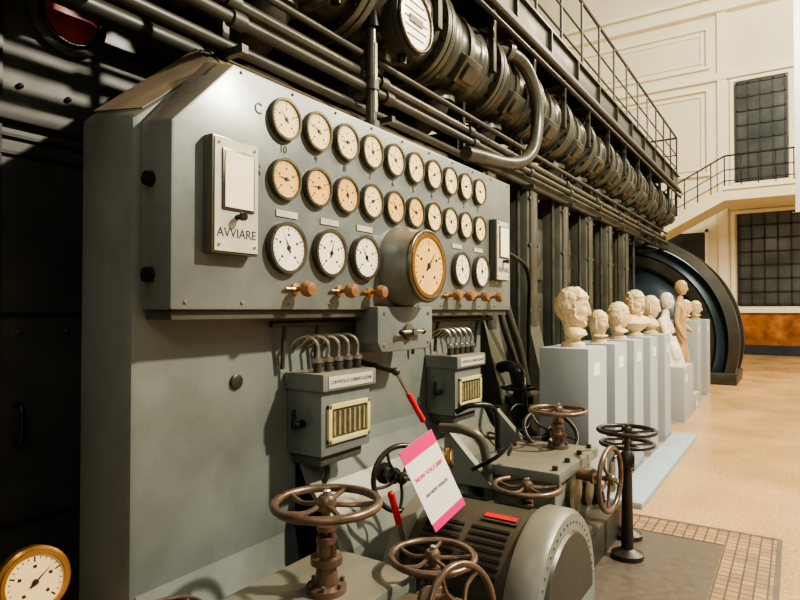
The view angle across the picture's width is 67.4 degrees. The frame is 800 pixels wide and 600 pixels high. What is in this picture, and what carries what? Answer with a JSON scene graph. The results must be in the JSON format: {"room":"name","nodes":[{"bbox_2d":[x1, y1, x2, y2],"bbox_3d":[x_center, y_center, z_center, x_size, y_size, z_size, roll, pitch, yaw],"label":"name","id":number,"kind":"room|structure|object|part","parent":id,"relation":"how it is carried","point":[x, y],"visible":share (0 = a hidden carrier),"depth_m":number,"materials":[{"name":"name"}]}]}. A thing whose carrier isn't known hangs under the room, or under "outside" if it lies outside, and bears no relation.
{"room":"power station hall","nodes":[
{"label":"power station hall","id":0,"kind":"room"},
{"bbox_2d":[0,544,70,599],"bbox_3d":[-1.049,1.163,1.696,0.160,0.931,0.192,-1,-1,33],"label":"gauge","id":1,"kind":"object","parent":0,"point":[37,571],"visible":1,"depth_m":1.68,"materials":[{"name":"gold metal"}]},
{"bbox_2d":[623,290,650,336],"bbox_3d":[2.683,0.148,6.838,0.298,0.532,0.425,-1,-1,33],"label":"bust","id":2,"kind":"object","parent":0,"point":[634,299],"visible":0.89,"depth_m":6.76,"materials":[{"name":"beige stone"}]},
{"bbox_2d":[500,0,795,306],"bbox_3d":[12.175,-6.533,22.209,20.000,17.000,0.300,-1,-1,33],"label":"wall","id":3,"kind":"structure","parent":0,"point":[760,34],"depth_m":22.78,"materials":[{"name":"paint"}]},
{"bbox_2d":[557,0,799,309],"bbox_3d":[12.010,-4.712,21.928,20.000,13.350,0.300,-1,-1,33],"label":"trim","id":4,"kind":"structure","parent":3,"relation":"attached to","point":[719,8],"depth_m":22.33,"materials":[{"name":"white paint"}]},
{"bbox_2d":[668,229,707,263],"bbox_3d":[10.831,-0.323,22.747,1.550,4.600,0.090,-1,-1,33],"label":"door","id":5,"kind":"structure","parent":3,"relation":"in","point":[695,242],"depth_m":22.57,"materials":[{"name":"metal"}]},
{"bbox_2d":[734,73,787,182],"bbox_3d":[12.912,-6.095,21.476,1.630,3.700,0.080,-1,-1,33],"label":"window","id":6,"kind":"structure","parent":3,"relation":"in","point":[760,104],"depth_m":21.44,"materials":[{"name":"glass"}]},
{"bbox_2d":[737,210,799,305],"bbox_3d":[13.317,-1.500,21.133,2.500,3.440,0.080,-1,-1,33],"label":"window","id":7,"kind":"structure","parent":3,"relation":"in","point":[768,243],"depth_m":21.28,"materials":[{"name":"glass"}]},
{"bbox_2d":[740,310,799,356],"bbox_3d":[16.170,1.118,19.148,10.100,1.600,0.200,-1,-1,33],"label":"wainscoting","id":8,"kind":"structure","parent":3,"relation":"attached to","point":[767,332],"depth_m":21.16,"materials":[{"name":"stone"}]},
{"bbox_2d":[673,280,692,362],"bbox_3d":[4.663,0.581,9.918,0.250,1.823,0.590,-1,-1,38],"label":"stone statue","id":9,"kind":"object","parent":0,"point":[680,326],"visible":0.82,"depth_m":9.82,"materials":[{"name":"beige stone"}]},
{"bbox_2d":[594,355,799,599],"bbox_3d":[4.193,1.860,9.963,20.000,0.210,29.300,-1,-1,33],"label":"floor","id":10,"kind":"structure","parent":0,"point":[741,471],"depth_m":4.84,"materials":[{"name":"stone"}]},
{"bbox_2d":[79,48,509,599],"bbox_3d":[-0.166,0.167,3.779,0.840,2.990,3.310,-1,-1,33],"label":"control console","id":11,"kind":"object","parent":10,"relation":"on","point":[233,212],"visible":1,"depth_m":2.74,"materials":[{"name":"paint"}]},
{"bbox_3d":[-0.063,-0.476,3.721,0.207,1.156,3.310,-1,-1,33],"label":"instrument panel","id":12,"kind":"part","parent":11,"relation":"part of","materials":[{"name":"paint"}]},
{"bbox_2d":[285,333,375,483],"bbox_3d":[-0.383,0.631,3.194,0.278,0.904,0.512,-1,-1,33],"label":"box","id":13,"kind":"object","parent":11,"relation":"attached to","point":[329,405],"visible":0.97,"depth_m":3.09,"materials":[{"name":"paint"}]},
{"bbox_2d":[352,359,425,422],"bbox_3d":[-0.076,0.529,3.473,0.437,0.373,0.157,0,-1,10],"label":"lever","id":14,"kind":"object","parent":11,"relation":"attached to","point":[395,371],"visible":0.98,"depth_m":3.45,"materials":[{"name":"metal"}]},
{"bbox_2d":[425,327,484,422],"bbox_3d":[0.393,0.650,4.371,0.278,0.904,0.512,-1,-1,33],"label":"box","id":15,"kind":"object","parent":11,"relation":"attached to","point":[454,376],"visible":0.96,"depth_m":4.26,"materials":[{"name":"paint"}]},
{"bbox_2d":[0,0,640,599],"bbox_3d":[0.125,-0.611,5.348,1.533,4.600,14.050,-1,-1,33],"label":"engine","id":16,"kind":"object","parent":10,"relation":"on","point":[59,64],"visible":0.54,"depth_m":2.94,"materials":[{"name":"paint"}]},
{"bbox_2d":[48,0,668,251],"bbox_3d":[1.791,-1.687,7.143,0.859,1.210,13.850,-1,-1,33],"label":"pipe","id":17,"kind":"object","parent":16,"relation":"attached to","point":[287,42],"visible":0.83,"depth_m":3.81,"materials":[{"name":"metal"}]},
{"bbox_2d":[229,0,677,240],"bbox_3d":[2.093,-1.984,7.681,0.816,1.272,13.122,-1,-1,33],"label":"pipe","id":18,"kind":"object","parent":16,"relation":"attached to","point":[459,66],"depth_m":4.99,"materials":[{"name":"metal"}]},
{"bbox_3d":[-0.433,-1.884,3.504,0.394,0.354,0.318,-1,-1,33],"label":"pyrometer dial","id":19,"kind":"part","parent":18,"relation":"part of","materials":[{"name":"black metal"}]},
{"bbox_2d":[362,10,380,127],"bbox_3d":[-0.183,-1.767,3.840,0.120,1.540,0.120,-1,-1,33],"label":"tube","id":20,"kind":"object","parent":18,"relation":"attached to","point":[371,25],"visible":0.66,"depth_m":3.80,"materials":[{"name":"paint"}]},
{"bbox_3d":[-0.047,-1.809,4.050,0.396,0.472,0.424,-1,-1,33],"label":"pyrometer dial","id":21,"kind":"part","parent":18,"relation":"part of","materials":[{"name":"white metal"}]},
{"bbox_2d":[221,402,620,599],"bbox_3d":[0.300,1.168,3.197,0.940,0.970,3.300,-1,-1,33],"label":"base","id":22,"kind":"object","parent":10,"relation":"on","point":[366,578],"visible":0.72,"depth_m":3.71,"materials":[{"name":"paint"}]},
{"bbox_2d":[156,595,201,599],"bbox_3d":[-0.787,1.120,2.058,0.239,0.149,0.239,-1,-1,33],"label":"handwheel","id":23,"kind":"object","parent":22,"relation":"attached to","point":[174,597],"visible":1,"depth_m":2.16,"materials":[{"name":"brown metal"}]},
{"bbox_2d":[269,484,382,599],"bbox_3d":[-0.304,0.993,2.484,0.467,0.417,0.467,-1,-1,33],"label":"handwheel","id":24,"kind":"object","parent":22,"relation":"on","point":[326,584],"visible":1,"depth_m":2.45,"materials":[{"name":"brown metal"}]},
{"bbox_2d":[388,491,408,559],"bbox_3d":[-0.034,1.173,2.937,0.118,0.524,0.174,-1,-1,33],"label":"lever","id":25,"kind":"object","parent":22,"relation":"on","point":[391,495],"visible":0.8,"depth_m":2.89,"materials":[{"name":"metal"}]},
{"bbox_2d":[387,537,477,593],"bbox_3d":[0.145,1.210,2.652,0.401,0.249,0.402,-1,-1,33],"label":"handwheel","id":26,"kind":"object","parent":22,"relation":"on","point":[432,562],"visible":0.8,"depth_m":2.64,"materials":[{"name":"brown metal"}]},
{"bbox_2d":[444,445,453,467],"bbox_3d":[0.355,1.051,3.876,0.170,0.268,0.064,1,-1,-40],"label":"pressure gauge","id":27,"kind":"object","parent":22,"relation":"attached to","point":[448,455],"visible":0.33,"depth_m":3.83,"materials":[{"name":"gold metal"}]},
{"bbox_2d":[417,560,495,599],"bbox_3d":[0.174,1.137,2.238,0.282,0.327,0.319,-1,-1,33],"label":"handwheel","id":28,"kind":"object","parent":22,"relation":"on","point":[429,592],"visible":1,"depth_m":2.25,"materials":[{"name":"brown metal"}]},
{"bbox_2d":[491,475,563,506],"bbox_3d":[0.742,1.193,3.504,0.412,0.310,0.412,-1,-1,33],"label":"handwheel","id":29,"kind":"object","parent":22,"relation":"on","point":[526,486],"visible":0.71,"depth_m":3.47,"materials":[{"name":"brown metal"}]},
{"bbox_2d":[522,408,579,444],"bbox_3d":[1.115,0.994,4.436,0.387,0.338,0.387,-1,-1,33],"label":"handwheel","id":30,"kind":"object","parent":22,"relation":"on","point":[546,436],"visible":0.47,"depth_m":4.43,"materials":[{"name":"metal"}]},
{"bbox_2d":[528,403,588,449],"bbox_3d":[1.102,0.874,4.183,0.412,0.310,0.412,-1,-1,33],"label":"handwheel","id":31,"kind":"object","parent":22,"relation":"on","point":[558,433],"visible":1,"depth_m":4.15,"materials":[{"name":"brown metal"}]},
{"bbox_2d":[576,445,623,513],"bbox_3d":[1.209,1.102,3.736,0.296,0.412,0.410,-1,-1,33],"label":"handwheel","id":32,"kind":"object","parent":22,"relation":"attached to","point":[594,476],"visible":0.98,"depth_m":3.69,"materials":[{"name":"brown metal"}]},
{"bbox_2d":[382,489,594,599],"bbox_3d":[0.485,1.342,3.108,0.805,0.620,0.960,-1,-1,33],"label":"motor","id":33,"kind":"object","parent":10,"relation":"on","point":[545,552],"visible":0.8,"depth_m":2.86,"materials":[{"name":"paint"}]},
{"bbox_2d":[371,443,410,513],"bbox_3d":[-0.043,0.954,3.276,0.364,0.367,0.253,1,-1,-39],"label":"handwheel","id":34,"kind":"object","parent":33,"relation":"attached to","point":[383,472],"visible":0.56,"depth_m":3.19,"materials":[{"name":"metal"}]},
{"bbox_2d":[398,429,464,532],"bbox_3d":[0.165,0.932,2.966,0.092,0.563,0.425,-1,-1,41],"label":"notice sign","id":35,"kind":"object","parent":33,"relation":"attached to","point":[423,460],"visible":1,"depth_m":2.96,"materials":[{"name":"paper"}]},
{"bbox_2d":[496,360,537,439],"bbox_3d":[1.000,1.096,4.920,0.316,1.171,0.649,0,-1,-2],"label":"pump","id":36,"kind":"object","parent":10,"relation":"on","point":[518,402],"visible":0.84,"depth_m":4.96,"materials":[{"name":"black metal"}]},
{"bbox_2d":[450,0,681,198],"bbox_3d":[1.661,-0.926,7.426,1.415,5.299,13.800,-1,-1,33],"label":"walkway","id":37,"kind":"object","parent":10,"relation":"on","point":[517,21],"visible":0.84,"depth_m":7.06,"materials":[{"name":"paint"}]},
{"bbox_2d":[540,344,606,499],"bbox_3d":[1.428,1.032,4.917,0.393,1.300,0.530,-1,-1,33],"label":"plinth","id":38,"kind":"object","parent":10,"relation":"on","point":[577,376],"visible":0.46,"depth_m":4.72,"materials":[{"name":"grey paint"}]},
{"bbox_2d":[554,286,591,346],"bbox_3d":[1.410,0.135,4.941,0.264,0.495,0.272,0,-1,-23],"label":"bust","id":39,"kind":"object","parent":38,"relation":"on","point":[571,305],"visible":1,"depth_m":4.85,"materials":[{"name":"beige stone"}]},
{"bbox_2d":[582,341,626,491],"bbox_3d":[1.852,1.042,5.560,0.393,1.300,0.450,-1,-1,33],"label":"plinth","id":40,"kind":"object","parent":10,"relation":"on","point":[616,352],"visible":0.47,"depth_m":5.31,"materials":[{"name":"grey paint"}]},
{"bbox_2d":[587,310,608,342],"bbox_3d":[1.840,0.241,5.578,0.184,0.303,0.183,0,-1,11],"label":"bust","id":41,"kind":"object","parent":40,"relation":"on","point":[597,322],"visible":0.97,"depth_m":5.51,"materials":[{"name":"beige stone"}]},
{"bbox_2d":[606,302,631,338],"bbox_3d":[2.243,0.209,6.195,0.217,0.388,0.213,0,-1,-12],"label":"bust","id":42,"kind":"object","parent":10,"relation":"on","point":[618,313],"visible":0.94,"depth_m":6.13,"materials":[{"name":"beige stone"}]},
{"bbox_2d":[604,338,643,472],"bbox_3d":[2.257,1.052,6.173,0.393,1.300,0.420,-1,-1,33],"label":"plinth","id":43,"kind":"object","parent":10,"relation":"on","point":[635,408],"visible":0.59,"depth_m":5.95,"materials":[{"name":"grey paint"}]},
{"bbox_2d":[596,423,658,563],"bbox_3d":[1.467,1.228,3.876,0.380,0.860,0.380,-1,-1,33],"label":"handwheel","id":44,"kind":"object","parent":10,"relation":"on","point":[625,553],"visible":1,"depth_m":3.84,"materials":[{"name":"metal"}]},
{"bbox_2d":[599,436,655,541],"bbox_3d":[1.598,1.314,4.219,0.380,0.700,0.380,-1,-1,33],"label":"handwheel","id":45,"kind":"object","parent":10,"relation":"on","point":[638,536],"visible":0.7,"depth_m":4.18,"materials":[{"name":"metal"}]},
{"bbox_2d":[624,335,657,456],"bbox_3d":[2.686,1.063,6.824,0.393,1.300,0.420,-1,-1,33],"label":"plinth","id":46,"kind":"object","parent":10,"relation":"on","point":[650,345],"visible":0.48,"depth_m":6.59,"materials":[{"name":"grey paint"}]},
{"bbox_2d":[643,295,660,333],"bbox_3d":[3.147,0.182,7.567,0.227,0.487,0.224,0,-1,2],"label":"bust","id":47,"kind":"object","parent":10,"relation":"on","point":[652,308],"visible":0.8,"depth_m":7.49,"materials":[{"name":"beige stone"}]},
{"bbox_2d":[610,432,696,508],"bbox_3d":[2.707,1.678,6.213,0.270,0.050,3.200,-1,-1,33],"label":"step","id":48,"kind":"structure","parent":10,"relation":"on","point":[648,477],"depth_m":5.90,"materials":[{"name":"grey paint"}]},
{"bbox_2d":[642,333,670,441],"bbox_3d":[3.159,1.075,7.542,0.393,1.300,0.400,-1,-1,33],"label":"plinth","id":49,"kind":"object","parent":10,"relation":"on","point":[663,340],"visible":0.47,"depth_m":7.31,"materials":[{"name":"grey paint"}]},
{"bbox_2d":[671,363,693,422],"bbox_3d":[4.073,1.360,9.050,0.533,0.780,0.930,-1,-1,33],"label":"plinth","id":50,"kind":"object","parent":10,"relation":"on","point":[682,377],"visible":0.51,"depth_m":8.59,"materials":[{"name":"grey paint"}]},
{"bbox_2d":[655,292,685,365],"bbox_3d":[4.032,0.427,9.088,0.523,1.086,0.644,-1,-1,33],"label":"marble statue","id":51,"kind":"object","parent":50,"relation":"on","point":[666,300],"visible":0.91,"depth_m":8.96,"materials":[{"name":"white stone"}]},
{"bbox_2d":[671,320,701,402],"bbox_3d":[4.982,1.065,10.534,0.503,1.420,0.500,-1,-1,33],"label":"plinth","id":52,"kind":"object","parent":10,"relation":"on","point":[693,338],"visible":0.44,"depth_m":10.25,"materials":[{"name":"grey paint"}]},
{"bbox_2d":[629,236,744,385],"bbox_3d":[5.473,0.143,14.658,4.999,3.400,1.900,-1,-1,33],"label":"flywheel","id":53,"kind":"object","parent":10,"relation":"on","point":[657,273],"visible":0.3,"depth_m":13.33,"materials":[{"name":"paint"}]},
{"bbox_2d":[684,299,692,319],"bbox_3d":[5.000,0.172,10.539,0.213,0.366,0.215,0,-1,-5],"label":"bust","id":54,"kind":"object","parent":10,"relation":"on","point":[687,303],"visible":0.49,"depth_m":10.45,"materials":[{"name":"beige stone"}]},
{"bbox_2d":[694,391,699,409],"bbox_3d":[4.638,1.640,9.912,0.503,0.250,0.500,-1,-1,33],"label":"plinth","id":55,"kind":"object","parent":10,"relation":"on","point":[696,393],"visible":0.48,"depth_m":9.69,"materials":[{"name":"grey paint"}]},
{"bbox_2d":[691,300,702,318],"bbox_3d":[5.715,0.191,11.623,0.214,0.364,0.211,0,-1,5],"label":"bust","id":56,"kind":"object","parent":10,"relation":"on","point":[696,305],"visible":0.87,"depth_m":11.55,"materials":[{"name":"beige stone"}]},
{"bbox_2d":[690,319,709,394],"bbox_3d":[5.697,1.083,11.619,0.503,1.420,0.500,-1,-1,33],"label":"plinth","id":57,"kind":"object","parent":10,"relation":"on","point":[705,323],"visible":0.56,"depth_m":11.31,"materials":[{"name":"grey paint"}]},
{"bbox_2d":[661,146,795,240],"bbox_3d":[10.819,-1.435,21.311,12.370,6.776,2.350,-1,-1,33],"label":"staircase","id":58,"kind":"structure","parent":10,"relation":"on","point":[782,192],"depth_m":20.08,"materials":[{"name":"paint"}]},
{"bbox_2d":[792,0,799,213],"bbox_3d":[9.753,-8.602,14.101,1.020,13.130,0.060,-1,-1,33],"label":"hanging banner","id":59,"kind":"object","parent":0,"point":[796,3],"visible":1,"depth_m":14.23,"materials":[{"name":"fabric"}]}
]}

